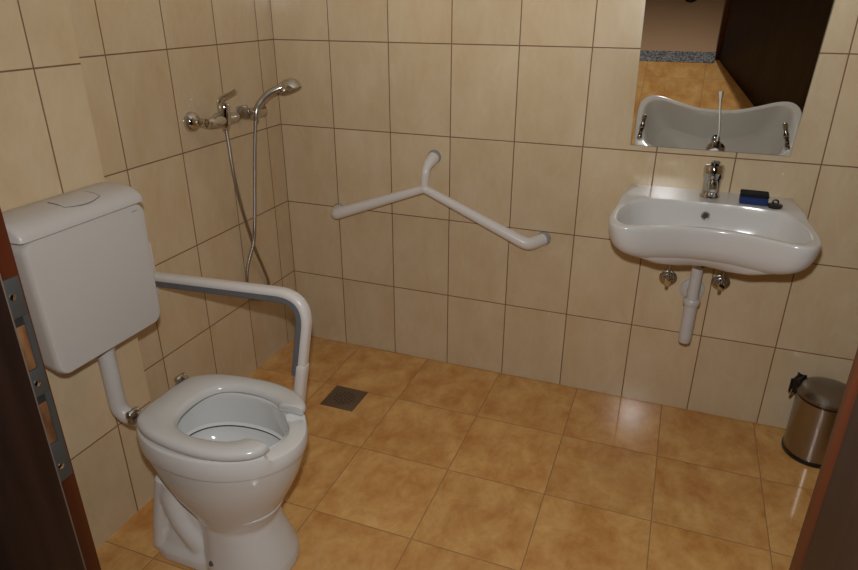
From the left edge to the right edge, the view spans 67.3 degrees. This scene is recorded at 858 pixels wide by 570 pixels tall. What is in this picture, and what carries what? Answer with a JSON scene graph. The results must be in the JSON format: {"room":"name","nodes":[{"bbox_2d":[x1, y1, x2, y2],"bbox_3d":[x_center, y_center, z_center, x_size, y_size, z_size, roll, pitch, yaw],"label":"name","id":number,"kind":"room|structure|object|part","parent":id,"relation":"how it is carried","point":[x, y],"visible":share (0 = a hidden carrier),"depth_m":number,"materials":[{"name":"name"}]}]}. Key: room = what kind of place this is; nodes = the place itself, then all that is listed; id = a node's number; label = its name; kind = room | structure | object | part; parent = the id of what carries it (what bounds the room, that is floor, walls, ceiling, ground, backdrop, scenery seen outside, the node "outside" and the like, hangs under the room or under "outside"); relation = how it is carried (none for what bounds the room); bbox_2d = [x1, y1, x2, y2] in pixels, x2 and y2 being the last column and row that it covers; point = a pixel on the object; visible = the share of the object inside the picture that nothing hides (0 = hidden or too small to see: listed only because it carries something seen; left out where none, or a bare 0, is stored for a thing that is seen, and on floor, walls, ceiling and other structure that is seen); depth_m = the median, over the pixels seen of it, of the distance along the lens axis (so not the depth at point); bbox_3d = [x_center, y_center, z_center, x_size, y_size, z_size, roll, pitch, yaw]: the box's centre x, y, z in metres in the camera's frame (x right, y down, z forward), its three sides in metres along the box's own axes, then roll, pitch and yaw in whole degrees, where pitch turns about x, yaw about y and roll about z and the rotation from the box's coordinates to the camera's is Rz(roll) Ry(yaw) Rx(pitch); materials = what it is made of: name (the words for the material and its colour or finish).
{"room":"accessible bathroom","nodes":[
{"label":"accessible bathroom","id":0,"kind":"room"},
{"bbox_2d":[0,0,157,548],"bbox_3d":[-1.075,-0.368,1.315,0.150,2.550,0.778,9,25,19],"label":"wall","id":1,"kind":"structure","parent":0,"point":[49,147],"depth_m":1.60,"materials":[{"name":"beige tile"}]},
{"bbox_2d":[2,182,159,426],"bbox_3d":[-0.849,0.096,1.672,0.175,0.658,0.382,9,25,19],"label":"toilet cistern","id":2,"kind":"object","parent":1,"relation":"attached to","point":[82,256],"visible":0.91,"depth_m":1.56,"materials":[{"name":"grey plastic"}]},
{"bbox_3d":[-0.870,-0.183,1.545,0.137,0.042,0.362,9,25,19],"label":"lid","id":3,"kind":"part","parent":2,"relation":"part of","materials":[{"name":"grey plastic"}]},
{"bbox_3d":[-0.872,-0.006,1.624,0.133,0.342,0.352,9,25,19],"label":"tank","id":4,"kind":"part","parent":2,"relation":"part of","materials":[{"name":"grey plastic"}]},
{"bbox_2d":[68,0,295,402],"bbox_3d":[-1.000,-0.589,1.815,0.100,2.550,1.853,9,25,19],"label":"wall","id":5,"kind":"structure","parent":0,"point":[146,64],"depth_m":2.27,"materials":[{"name":"beige tile"}]},
{"bbox_2d":[183,89,239,131],"bbox_3d":[-0.738,-0.603,2.233,0.113,0.142,0.207,9,25,19],"label":"shower mixer","id":6,"kind":"object","parent":5,"relation":"attached to","point":[224,117],"visible":1,"depth_m":2.23,"materials":[{"name":"silver metal"}]},
{"bbox_3d":[-0.703,-0.642,2.240,0.069,0.076,0.034,3,24,7],"label":"lever","id":7,"kind":"part","parent":6,"relation":"part of","materials":[{"name":"silver metal"}]},
{"bbox_2d":[225,121,269,300],"bbox_3d":[-0.702,-0.259,2.540,0.078,0.762,0.234,9,25,19],"label":"shower hose","id":8,"kind":"object","parent":6,"relation":"hanging from","point":[252,237],"visible":0.83,"depth_m":2.48,"materials":[{"name":"silver metal"}]},
{"bbox_2d":[236,105,267,119],"bbox_3d":[-0.673,-0.659,2.453,0.075,0.048,0.104,9,25,19],"label":"holder","id":9,"kind":"object","parent":5,"relation":"attached to","point":[244,111],"visible":0.84,"depth_m":2.42,"materials":[{"name":"silver metal"}]},
{"bbox_3d":[-0.692,-0.653,2.439,0.050,0.048,0.062,9,25,19],"label":"wall plate","id":10,"kind":"part","parent":9,"relation":"part of","materials":[{"name":"silver metal"}]},
{"bbox_2d":[253,78,300,121],"bbox_3d":[-0.580,-0.708,2.455,0.196,0.152,0.090,-9,25,-19],"label":"shower","id":11,"kind":"object","parent":9,"relation":"on","point":[287,85],"visible":1,"depth_m":2.42,"materials":[{"name":"silver metal"}]},
{"bbox_3d":[-0.612,-0.687,2.435,0.123,0.130,0.035,-15,28,-31],"label":"handle","id":12,"kind":"part","parent":11,"relation":"part of","materials":[{"name":"silver metal"}]},
{"bbox_2d":[96,336,819,569],"bbox_3d":[0.209,0.793,1.969,2.660,0.100,1.973,9,25,19],"label":"floor","id":13,"kind":"structure","parent":0,"point":[440,465],"depth_m":2.15,"materials":[{"name":"orange tile"}]},
{"bbox_2d":[125,372,307,569],"bbox_3d":[-0.551,0.546,1.786,0.487,0.499,0.349,9,25,19],"label":"toilet","id":14,"kind":"object","parent":13,"relation":"on","point":[226,452],"visible":1,"depth_m":1.73,"materials":[{"name":"white ceramic"}]},
{"bbox_3d":[-0.543,0.334,1.689,0.396,0.025,0.331,9,25,19],"label":"seat","id":15,"kind":"part","parent":14,"relation":"part of","materials":[{"name":"grey plastic"}]},
{"bbox_3d":[-0.542,0.506,1.765,0.463,0.338,0.342,9,25,19],"label":"bowl","id":16,"kind":"part","parent":14,"relation":"part of","materials":[{"name":"white ceramic"}]},
{"bbox_3d":[-0.526,0.449,1.733,0.344,0.182,0.238,9,25,19],"label":"bowl interior","id":17,"kind":"part","parent":14,"relation":"part of","materials":[{"name":"white ceramic"}]},
{"bbox_2d":[149,242,311,400],"bbox_3d":[-0.644,0.266,2.111,0.623,0.753,0.100,9,25,19],"label":"support rail","id":18,"kind":"object","parent":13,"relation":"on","point":[291,298],"visible":0.75,"depth_m":1.96,"materials":[{"name":"white metal"}]},
{"bbox_3d":[-0.928,-0.036,2.096,0.012,0.190,0.100,9,25,19],"label":"wall plate","id":19,"kind":"part","parent":18,"relation":"part of","materials":[{"name":"white"}]},
{"bbox_2d":[320,386,367,411],"bbox_3d":[-0.342,0.457,2.601,0.143,0.006,0.143,9,25,19],"label":"floor drain","id":20,"kind":"object","parent":13,"relation":"on","point":[340,397],"visible":1,"depth_m":2.59,"materials":[{"name":"silver metal"}]},
{"bbox_2d":[781,372,845,468],"bbox_3d":[1.366,0.470,2.242,0.220,0.273,0.198,4,24,8],"label":"pedal bin","id":21,"kind":"object","parent":13,"relation":"on","point":[817,400],"visible":0.75,"depth_m":2.20,"materials":[{"name":"silver metal"}]},
{"bbox_3d":[1.363,0.360,2.195,0.196,0.035,0.196,9,25,19],"label":"lid","id":22,"kind":"part","parent":21,"relation":"part of","materials":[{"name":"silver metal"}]},
{"bbox_2d":[269,0,857,427],"bbox_3d":[0.544,-0.772,2.232,2.660,2.550,0.100,9,25,19],"label":"wall","id":23,"kind":"structure","parent":0,"point":[527,106],"depth_m":2.43,"materials":[{"name":"beige tile"}]},
{"bbox_2d":[331,150,550,249],"bbox_3d":[0.013,-0.353,2.528,0.939,0.336,0.107,9,25,19],"label":"grab bar","id":24,"kind":"object","parent":23,"relation":"attached to","point":[338,211],"visible":1,"depth_m":2.47,"materials":[{"name":"white metal"}]},
{"bbox_2d":[659,265,676,289],"bbox_3d":[0.867,-0.078,2.314,0.062,0.211,0.055,9,25,19],"label":"valve","id":25,"kind":"object","parent":23,"relation":"attached to","point":[668,277],"visible":0.82,"depth_m":2.35,"materials":[{"name":"silver metal"}]},
{"bbox_3d":[0.862,-0.011,2.328,0.030,0.030,0.014,9,25,19],"label":"knob","id":26,"kind":"part","parent":25,"relation":"part of","materials":[{"name":"silver metal"}]},
{"bbox_2d":[609,184,821,274],"bbox_3d":[0.873,-0.159,2.035,0.575,0.162,0.467,9,25,19],"label":"washbasin","id":27,"kind":"object","parent":23,"relation":"attached to","point":[656,224],"visible":0.98,"depth_m":1.94,"materials":[{"name":"white ceramic"}]},
{"bbox_2d":[678,265,704,343],"bbox_3d":[0.927,0.015,2.257,0.086,0.352,0.186,9,25,19],"label":"pipe","id":28,"kind":"object","parent":27,"relation":"attached to","point":[692,289],"visible":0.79,"depth_m":2.21,"materials":[{"name":"grey plastic"}]},
{"bbox_2d":[699,160,724,198],"bbox_3d":[0.896,-0.333,2.025,0.064,0.164,0.248,9,25,19],"label":"faucet","id":29,"kind":"object","parent":27,"relation":"on","point":[713,172],"visible":1,"depth_m":2.08,"materials":[{"name":"silver metal"}]},
{"bbox_3d":[0.907,-0.317,2.063,0.032,0.040,0.114,9,25,19],"label":"spout","id":30,"kind":"part","parent":29,"relation":"part of","materials":[{"name":"silver metal"}]},
{"bbox_3d":[0.890,-0.375,1.995,0.026,0.064,0.223,9,26,20],"label":"lever","id":31,"kind":"part","parent":29,"relation":"part of","materials":[{"name":"silver metal"}]},
{"bbox_2d":[739,189,769,205],"bbox_3d":[1.042,-0.281,2.066,0.084,0.034,0.062,10,26,22],"label":"sponge","id":32,"kind":"object","parent":27,"relation":"on","point":[753,197],"visible":1,"depth_m":2.05,"materials":[{"name":"blue"}]},
{"bbox_2d":[767,199,782,208],"bbox_3d":[1.087,-0.256,2.023,0.046,0.027,0.046,9,25,19],"label":"plug","id":33,"kind":"object","parent":27,"relation":"on","point":[772,205],"visible":1,"depth_m":2.02,"materials":[{"name":"black plastic"}]},
{"bbox_2d":[711,271,729,294],"bbox_3d":[1.033,-0.062,2.252,0.062,0.211,0.055,9,25,19],"label":"valve","id":34,"kind":"object","parent":23,"relation":"attached to","point":[720,282],"visible":0.73,"depth_m":2.29,"materials":[{"name":"silver metal"}]},
{"bbox_3d":[1.027,0.006,2.266,0.030,0.030,0.014,9,25,19],"label":"knob","id":35,"kind":"part","parent":34,"relation":"part of","materials":[{"name":"silver metal"}]},
{"bbox_2d":[630,0,833,155],"bbox_3d":[0.894,-0.690,1.948,0.492,0.596,0.195,9,25,19],"label":"mirror","id":36,"kind":"object","parent":23,"relation":"attached to","point":[714,75],"visible":1,"depth_m":1.97,"materials":[{"name":"silver mirror"}]},
{"bbox_3d":[-0.161,-0.025,0.544,2.660,2.550,0.147,9,25,19],"label":"wall","id":37,"kind":"structure","parent":0,"visible":0},
{"bbox_2d":[0,208,857,569],"bbox_3d":[-0.113,0.183,0.606,1.034,2.120,0.175,9,25,19],"label":"door frame","id":38,"kind":"structure","parent":37,"relation":"attached to","point":[44,525],"depth_m":0.79,"materials":[{"name":"brown wood"}]},
{"bbox_3d":[-0.502,0.131,0.827,0.003,0.300,0.028,9,25,19],"label":"strike plate","id":39,"kind":"part","parent":38,"relation":"part of","materials":[{"name":"grey metal"}]}
]}

